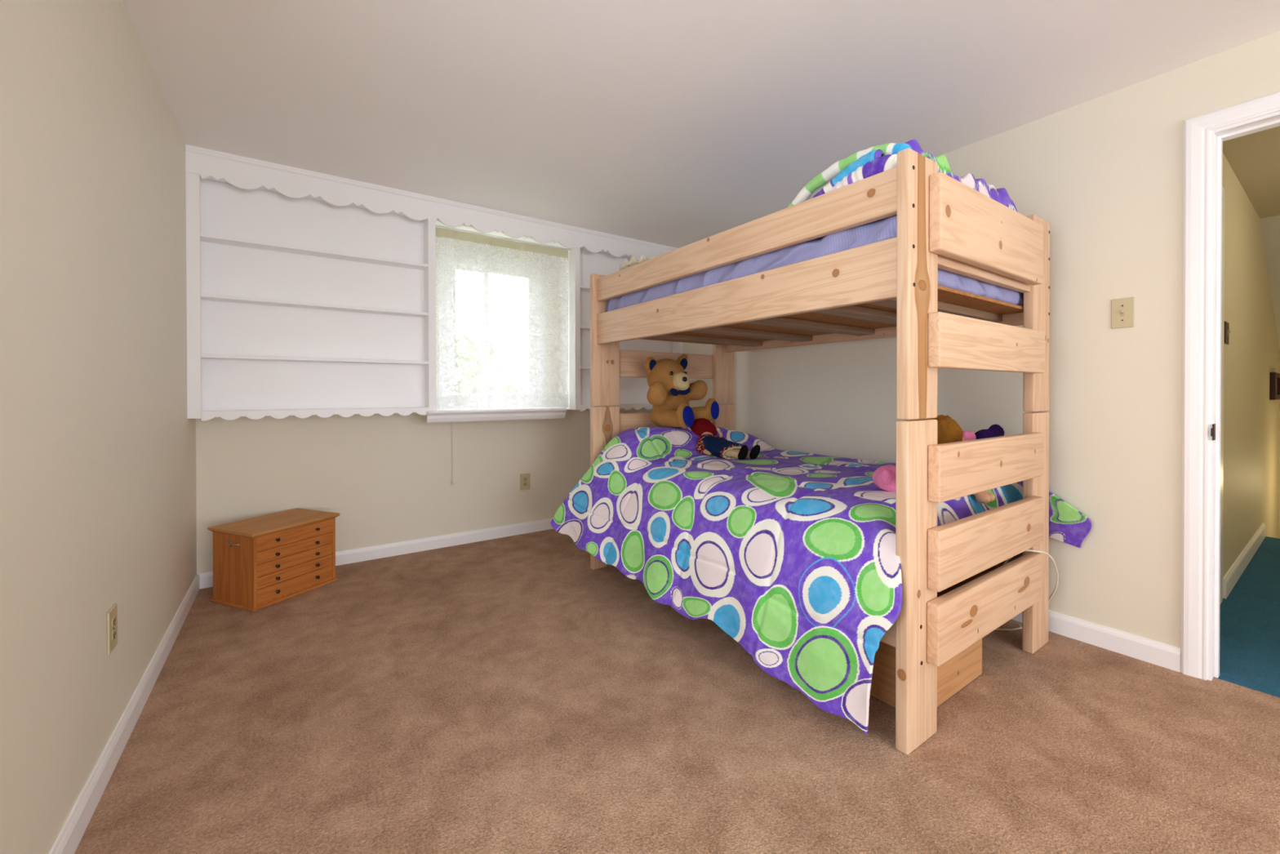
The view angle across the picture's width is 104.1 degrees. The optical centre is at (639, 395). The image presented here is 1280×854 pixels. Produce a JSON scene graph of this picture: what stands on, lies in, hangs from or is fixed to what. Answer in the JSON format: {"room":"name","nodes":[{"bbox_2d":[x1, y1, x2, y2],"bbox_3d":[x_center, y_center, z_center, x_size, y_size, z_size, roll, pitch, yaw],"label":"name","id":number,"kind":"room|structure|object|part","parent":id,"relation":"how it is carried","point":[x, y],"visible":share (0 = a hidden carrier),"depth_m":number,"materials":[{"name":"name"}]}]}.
{"room":"bedroom","nodes":[
{"label":"bedroom","id":0,"kind":"room"},
{"bbox_2d":[0,0,196,853],"bbox_3d":[-0.219,-0.081,-0.558,0.120,2.330,7.974,0,0,-35],"label":"wall","id":1,"kind":"structure","parent":0,"point":[98,499],"depth_m":1.25,"materials":[{"name":"beige paint"}]},
{"bbox_2d":[106,603,117,654],"bbox_3d":[-1.539,0.680,1.458,0.008,0.122,0.082,0,0,-35],"label":"wall outlet","id":2,"kind":"object","parent":1,"relation":"attached to","point":[112,615],"visible":1,"depth_m":1.45,"materials":[{"name":"beige plastic"}]},
{"bbox_2d":[111,628,115,640],"bbox_3d":[-1.537,0.700,1.459,0.002,0.029,0.035,0,0,-35],"label":"socket","id":3,"kind":"object","parent":2,"relation":"attached to","point":[113,630],"depth_m":1.45,"materials":[{"name":"beige plastic"}]},
{"bbox_2d":[111,615,115,627],"bbox_3d":[-1.537,0.661,1.459,0.002,0.029,0.035,0,0,-35],"label":"socket","id":4,"kind":"object","parent":2,"relation":"attached to","point":[113,617],"depth_m":1.46,"materials":[{"name":"beige plastic"}]},
{"bbox_2d":[48,573,199,853],"bbox_3d":[-0.197,1.042,-0.464,0.013,0.083,7.854,0,0,-35],"label":"baseboard","id":5,"kind":"structure","parent":1,"relation":"attached to","point":[68,838],"depth_m":1.46,"materials":[{"name":"white paint"}]},
{"bbox_2d":[195,408,652,576],"bbox_3d":[-1.147,-0.105,3.726,3.491,2.330,0.120,0,0,-35],"label":"wall","id":6,"kind":"structure","parent":0,"point":[388,479],"depth_m":3.30,"materials":[{"name":"beige paint"}]},
{"bbox_2d":[200,517,553,588],"bbox_3d":[-1.108,1.018,3.678,3.225,0.083,0.013,0,0,-35],"label":"baseboard","id":7,"kind":"structure","parent":6,"relation":"attached to","point":[366,553],"depth_m":3.43,"materials":[{"name":"white paint"}]},
{"bbox_2d":[185,144,682,420],"bbox_3d":[-1.032,-0.573,3.557,3.251,1.392,0.286,0,0,-35],"label":"bookcase","id":8,"kind":"object","parent":6,"relation":"attached to","point":[308,293],"visible":0.81,"depth_m":2.94,"materials":[{"name":"white paint"}]},
{"bbox_3d":[-1.895,0.095,2.980,1.133,0.030,0.251,0,0,-35],"label":"shelf","id":9,"kind":"part","parent":8,"relation":"part of","materials":[{"name":"white paint"}]},
{"bbox_3d":[-1.883,-0.520,2.958,1.133,1.260,0.012,0,0,-35],"label":"panel","id":10,"kind":"part","parent":8,"relation":"part of","materials":[{"name":"white paint"}]},
{"bbox_3d":[-1.847,-0.826,2.904,1.133,0.018,0.116,0,0,-35],"label":"shelf","id":11,"kind":"part","parent":8,"relation":"part of","materials":[{"name":"white paint"}]},
{"bbox_3d":[-1.847,-0.518,2.906,1.133,0.018,0.116,0,0,-35],"label":"shelf","id":12,"kind":"part","parent":8,"relation":"part of","materials":[{"name":"white paint"}]},
{"bbox_3d":[-1.846,-0.207,2.908,1.133,0.018,0.116,0,0,-35],"label":"shelf","id":13,"kind":"part","parent":8,"relation":"part of","materials":[{"name":"white paint"}]},
{"bbox_3d":[-0.955,-1.254,3.441,3.249,0.030,0.014,0,0,-35],"label":"crown molding","id":14,"kind":"part","parent":8,"relation":"part of","materials":[{"name":"white paint"}]},
{"bbox_2d":[435,225,568,409],"bbox_3d":[-0.956,-0.517,3.572,0.992,1.219,0.039,0,0,-35],"label":"lace curtain","id":15,"kind":"object","parent":8,"relation":"hanging from","point":[502,305],"visible":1,"depth_m":3.55,"materials":[{"name":"white fabric"}]},
{"bbox_3d":[-0.956,-1.122,3.567,0.992,0.012,0.012,0,0,-35],"label":"curtain rod","id":16,"kind":"part","parent":15,"relation":"part of","materials":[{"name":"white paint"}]},
{"bbox_3d":[-0.082,-0.835,4.133,0.995,0.018,0.116,0,0,-35],"label":"shelf","id":17,"kind":"part","parent":8,"relation":"part of","materials":[{"name":"white paint"}]},
{"bbox_3d":[-0.081,-0.527,4.135,0.995,0.018,0.116,0,0,-35],"label":"shelf","id":18,"kind":"part","parent":8,"relation":"part of","materials":[{"name":"white paint"}]},
{"bbox_3d":[-0.081,-0.216,4.136,0.995,0.018,0.116,0,0,-35],"label":"shelf","id":19,"kind":"part","parent":8,"relation":"part of","materials":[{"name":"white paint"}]},
{"bbox_3d":[-0.118,-0.530,4.187,0.995,1.260,0.012,0,0,-35],"label":"panel","id":20,"kind":"part","parent":8,"relation":"part of","materials":[{"name":"white paint"}]},
{"bbox_2d":[426,407,566,422],"bbox_3d":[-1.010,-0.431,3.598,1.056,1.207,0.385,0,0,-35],"label":"window sill","id":21,"kind":"structure","parent":6,"relation":"in","point":[493,414],"depth_m":3.41,"materials":[{"name":"white paint"}]},
{"bbox_2d":[520,473,529,489],"bbox_3d":[-0.882,0.661,3.836,0.082,0.122,0.008,0,0,-35],"label":"wall outlet","id":22,"kind":"object","parent":6,"relation":"attached to","point":[524,477],"visible":1,"depth_m":3.83,"materials":[{"name":"beige plastic"}]},
{"bbox_2d":[74,528,1279,853],"bbox_3d":[2.378,1.119,1.328,6.528,0.100,8.094,0,0,-35],"label":"floor","id":23,"kind":"structure","parent":0,"point":[513,694],"depth_m":1.55,"materials":[{"name":"brown carpet"}]},
{"bbox_2d":[207,507,339,611],"bbox_3d":[-1.982,0.874,2.730,0.358,0.386,0.466,0,0,21],"label":"dresser","id":24,"kind":"object","parent":23,"relation":"on","point":[260,562],"visible":1,"depth_m":2.58,"materials":[{"name":"orange wood"}]},
{"bbox_3d":[-1.984,1.058,2.733,0.346,0.016,0.453,0,0,21],"label":"molding","id":25,"kind":"part","parent":24,"relation":"part of","materials":[{"name":"orange wood"}]},
{"bbox_3d":[-1.842,0.813,2.676,0.018,0.060,0.400,0,0,21],"label":"drawer","id":26,"kind":"part","parent":24,"relation":"part of","materials":[{"name":"orange wood"}]},
{"bbox_3d":[-1.842,0.876,2.676,0.018,0.058,0.400,0,0,21],"label":"drawer","id":27,"kind":"part","parent":24,"relation":"part of","materials":[{"name":"orange wood"}]},
{"bbox_3d":[-1.842,0.937,2.676,0.018,0.058,0.400,0,0,21],"label":"drawer","id":28,"kind":"part","parent":24,"relation":"part of","materials":[{"name":"orange wood"}]},
{"bbox_3d":[-1.842,1.004,2.677,0.018,0.068,0.400,0,0,21],"label":"drawer","id":29,"kind":"part","parent":24,"relation":"part of","materials":[{"name":"orange wood"}]},
{"bbox_3d":[-1.841,0.742,2.675,0.021,0.074,0.400,0,0,21],"label":"drawer","id":30,"kind":"part","parent":24,"relation":"part of","materials":[{"name":"orange wood"}]},
{"bbox_2d":[590,147,1049,755],"bbox_3d":[0.736,0.159,2.613,1.208,1.810,2.008,0,0,-35],"label":"bunk bed","id":31,"kind":"object","parent":23,"relation":"on","point":[957,589],"visible":0.82,"depth_m":1.77,"materials":[{"name":"brown wood"}]},
{"bbox_3d":[-0.216,0.565,3.105,0.193,0.994,0.040,0,0,-35],"label":"post","id":32,"kind":"part","parent":31,"relation":"part of","materials":[{"name":"brown wood"}]},
{"bbox_3d":[-0.218,-0.339,3.100,0.193,0.805,0.040,0,0,-35],"label":"post","id":33,"kind":"part","parent":31,"relation":"part of","materials":[{"name":"brown wood"}]},
{"bbox_3d":[0.616,0.560,3.684,0.185,0.994,0.040,0,0,-35],"label":"post","id":34,"kind":"part","parent":31,"relation":"part of","materials":[{"name":"brown wood"}]},
{"bbox_3d":[0.615,-0.343,3.679,0.185,0.805,0.040,0,0,-35],"label":"post","id":35,"kind":"part","parent":31,"relation":"part of","materials":[{"name":"brown wood"}]},
{"bbox_3d":[0.282,-0.400,2.293,0.038,0.184,1.854,0,0,-35],"label":"rail","id":36,"kind":"part","parent":31,"relation":"part of","materials":[{"name":"brown wood"}]},
{"bbox_3d":[0.281,-0.639,2.292,0.038,0.138,1.854,0,0,-35],"label":"guard rail","id":37,"kind":"part","parent":31,"relation":"part of","materials":[{"name":"brown wood"}]},
{"bbox_2d":[606,214,1023,311],"bbox_3d":[0.714,-0.509,2.593,1.058,0.278,1.827,0,0,-35],"label":"mattress","id":38,"kind":"object","parent":31,"relation":"on","point":[885,228],"visible":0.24,"depth_m":1.93,"materials":[{"name":"purple fabric"}]},
{"bbox_2d":[787,139,1017,211],"bbox_3d":[1.077,-0.711,2.065,1.037,0.310,0.554,0,0,-35],"label":"comforter","id":39,"kind":"object","parent":38,"relation":"on","point":[863,164],"visible":0.3,"depth_m":1.74,"materials":[{"name":"fabric"}]},
{"bbox_3d":[1.167,-0.398,2.909,0.038,0.171,1.854,0,0,-35],"label":"rail","id":40,"kind":"part","parent":31,"relation":"part of","materials":[{"name":"brown wood"}]},
{"bbox_3d":[0.283,0.686,2.300,0.038,0.180,1.854,0,0,-35],"label":"rail","id":41,"kind":"part","parent":31,"relation":"part of","materials":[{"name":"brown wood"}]},
{"bbox_3d":[0.857,0.573,1.546,0.184,0.994,0.039,0,0,-35],"label":"post","id":42,"kind":"part","parent":31,"relation":"part of","materials":[{"name":"brown wood"}]},
{"bbox_3d":[0.857,-0.331,1.541,0.180,0.805,0.039,0,0,-35],"label":"post","id":43,"kind":"part","parent":31,"relation":"part of","materials":[{"name":"brown wood"}]},
{"bbox_3d":[1.168,0.681,2.916,0.038,0.180,1.854,0,0,-35],"label":"rail","id":44,"kind":"part","parent":31,"relation":"part of","materials":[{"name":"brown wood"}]},
{"bbox_2d":[994,549,1058,630],"bbox_3d":[1.542,0.837,2.163,0.535,0.451,0.356,0,0,8],"label":"cord","id":45,"kind":"object","parent":31,"relation":"hanging from","point":[1031,550],"visible":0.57,"depth_m":2.11,"materials":[{"name":"white plastic"}]},
{"bbox_3d":[1.680,0.568,2.118,0.183,0.994,0.039,0,0,-35],"label":"post","id":46,"kind":"part","parent":31,"relation":"part of","materials":[{"name":"brown wood"}]},
{"bbox_3d":[1.679,-0.339,2.113,0.182,0.812,0.039,0,0,-35],"label":"post","id":47,"kind":"part","parent":31,"relation":"part of","materials":[{"name":"brown wood"}]},
{"bbox_3d":[0.710,0.576,2.632,1.025,0.308,1.698,0,0,-35],"label":"mattress","id":48,"kind":"object","parent":31,"relation":"on","visible":0},
{"bbox_2d":[550,426,1091,733],"bbox_3d":[0.698,0.594,2.500,1.562,0.797,2.026,0,0,-35],"label":"comforter","id":49,"kind":"object","parent":48,"relation":"on","point":[791,554],"visible":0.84,"depth_m":1.96,"materials":[{"name":"fabric"}]},
{"bbox_2d":[644,355,719,428],"bbox_3d":[0.237,-0.022,3.159,0.540,0.474,0.345,0,0,-35],"label":"teddy bear","id":50,"kind":"object","parent":49,"relation":"on","point":[669,393],"visible":0.98,"depth_m":3.08},
{"bbox_2d":[689,417,759,459],"bbox_3d":[0.475,0.259,2.995,0.266,0.229,0.517,0,0,-35],"label":"doll","id":51,"kind":"object","parent":49,"relation":"on","point":[708,443],"visible":0.98,"depth_m":2.93,"materials":[{"name":"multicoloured fabric"}]},
{"bbox_3d":[0.439,0.253,3.134,0.160,0.137,0.060,0,0,-9],"label":"bonnet trim","id":52,"kind":"part","parent":51,"relation":"part of","materials":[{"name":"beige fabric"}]},
{"bbox_3d":[0.540,0.336,2.860,0.046,0.049,0.151,0,0,-30],"label":"leg","id":53,"kind":"part","parent":51,"relation":"part of","materials":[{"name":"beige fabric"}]},
{"bbox_2d":[872,464,896,492],"bbox_3d":[0.967,0.323,1.937,0.189,0.102,0.129,0,0,-35],"label":"stuffed toy","id":54,"kind":"object","parent":49,"relation":"on","point":[884,477],"visible":0.62,"depth_m":1.88,"materials":[{"name":"pink fabric"}]},
{"bbox_2d":[929,414,995,503],"bbox_3d":[1.238,0.249,1.996,0.314,0.348,0.170,0,0,-12],"label":"stuffed toy","id":55,"kind":"object","parent":49,"relation":"on","point":[948,430],"visible":0.25,"depth_m":1.93,"materials":[{"name":"brown fur"}]},
{"bbox_2d":[974,424,1004,439],"bbox_3d":[1.579,0.256,2.231,0.180,0.250,0.175,0,0,-15],"label":"stuffed toy","id":56,"kind":"object","parent":49,"relation":"on","point":[994,430],"visible":0.15,"depth_m":2.22,"materials":[{"name":"purple fabric"}]},
{"bbox_2d":[870,638,982,707],"bbox_3d":[0.796,0.929,2.225,0.480,0.266,1.105,0,0,-35],"label":"storage box","id":57,"kind":"object","parent":23,"relation":"on","point":[953,675],"visible":0.12,"depth_m":1.75,"materials":[{"name":"brown wood"}]},
{"bbox_3d":[0.607,0.930,2.093,0.020,0.266,1.064,0,0,-35],"label":"panel","id":58,"kind":"part","parent":57,"relation":"part of","materials":[{"name":"brown wood"}]},
{"bbox_3d":[1.106,0.931,1.779,0.480,0.266,0.020,0,0,-35],"label":"panel","id":59,"kind":"part","parent":57,"relation":"part of","materials":[{"name":"brown wood"}]},
{"bbox_2d":[122,0,1279,248],"bbox_3d":[2.244,-1.300,1.223,6.208,0.120,8.094,0,0,-35],"label":"ceiling","id":60,"kind":"structure","parent":0,"point":[673,123],"depth_m":2.03,"materials":[{"name":"paint"}]},
{"bbox_2d":[682,31,1279,648],"bbox_3d":[2.548,-0.096,1.367,0.120,2.330,7.974,0,0,-35],"label":"wall","id":61,"kind":"structure","parent":0,"point":[1105,172],"depth_m":2.12,"materials":[{"name":"beige paint"}]},
{"bbox_2d":[1011,609,1181,672],"bbox_3d":[1.151,1.014,3.267,0.013,0.090,3.269,0,0,-35],"label":"baseboard","id":62,"kind":"structure","parent":61,"relation":"attached to","point":[1161,654],"depth_m":2.07,"materials":[{"name":"white paint"}]},
{"bbox_2d":[1111,297,1134,328],"bbox_3d":[1.985,-0.340,2.055,0.017,0.122,0.070,0,0,-35],"label":"light switch","id":63,"kind":"object","parent":61,"relation":"attached to","point":[1122,310],"visible":1,"depth_m":2.05,"materials":[{"name":"beige plastic"}]},
{"bbox_2d":[1180,91,1279,680],"bbox_3d":[2.414,0.009,1.562,0.156,2.118,0.962,0,0,-35],"label":"door frame","id":64,"kind":"structure","parent":61,"relation":"in","point":[1204,135],"depth_m":1.88,"materials":[{"name":"white paint"}]},
{"bbox_3d":[2.140,0.136,1.863,0.046,0.060,0.008,0,0,-35],"label":"strike plate","id":65,"kind":"part","parent":64,"relation":"part of","materials":[{"name":"brown metal"}]},
{"bbox_2d":[1222,153,1279,577],"bbox_3d":[3.978,0.490,3.332,4.467,3.530,0.120,0,0,-35],"label":"wall","id":66,"kind":"structure","parent":0,"point":[1251,487],"depth_m":3.16,"materials":[{"name":"paint"}]},
{"bbox_2d":[1219,185,1225,604],"bbox_3d":[2.946,0.001,2.533,0.130,2.120,0.008,0,0,-35],"label":"trim","id":67,"kind":"structure","parent":66,"relation":"attached to","point":[1223,188],"depth_m":2.54,"materials":[{"name":"white paint"}]},
{"bbox_2d":[1224,321,1231,344],"bbox_3d":[3.112,-0.332,2.641,0.115,0.115,0.017,0,0,-35],"label":"light switch","id":68,"kind":"object","parent":66,"relation":"attached to","point":[1227,331],"visible":0.99,"depth_m":2.63,"materials":[{"name":"brown plastic"}]},
{"bbox_2d":[1222,522,1266,599],"bbox_3d":[3.856,1.006,3.168,1.960,0.100,0.014,0,0,-35],"label":"baseboard","id":69,"kind":"structure","parent":66,"relation":"attached to","point":[1235,571],"depth_m":2.98,"materials":[{"name":"white paint"}]},
{"bbox_2d":[1269,372,1279,399],"bbox_3d":[5.238,-0.076,4.115,0.500,0.220,0.028,0,0,-35],"label":"picture frame","id":70,"kind":"object","parent":66,"relation":"attached to","point":[1274,381],"visible":1,"depth_m":3.98,"materials":[{"name":"brown wood"}]},
{"bbox_2d":[1275,377,1277,394],"bbox_3d":[5.233,-0.076,4.122,0.400,0.140,0.012,0,0,-35],"label":"picture","id":71,"kind":"object","parent":70,"relation":"attached to","point":[1276,378],"depth_m":4.21},
{"bbox_2d":[1260,215,1279,351],"bbox_3d":[5.550,-0.877,3.371,1.670,1.020,1.600,0,0,-35],"label":"ceiling","id":72,"kind":"structure","parent":0,"point":[1270,226],"depth_m":3.75,"materials":[{"name":"paint"}]},
{"bbox_2d":[1278,399,1279,538],"bbox_3d":[6.262,0.549,3.874,0.100,3.400,1.600,0,0,-35],"label":"wall","id":73,"kind":"structure","parent":0,"point":[1279,399],"depth_m":4.50,"materials":[{"name":"paint"}]}
]}

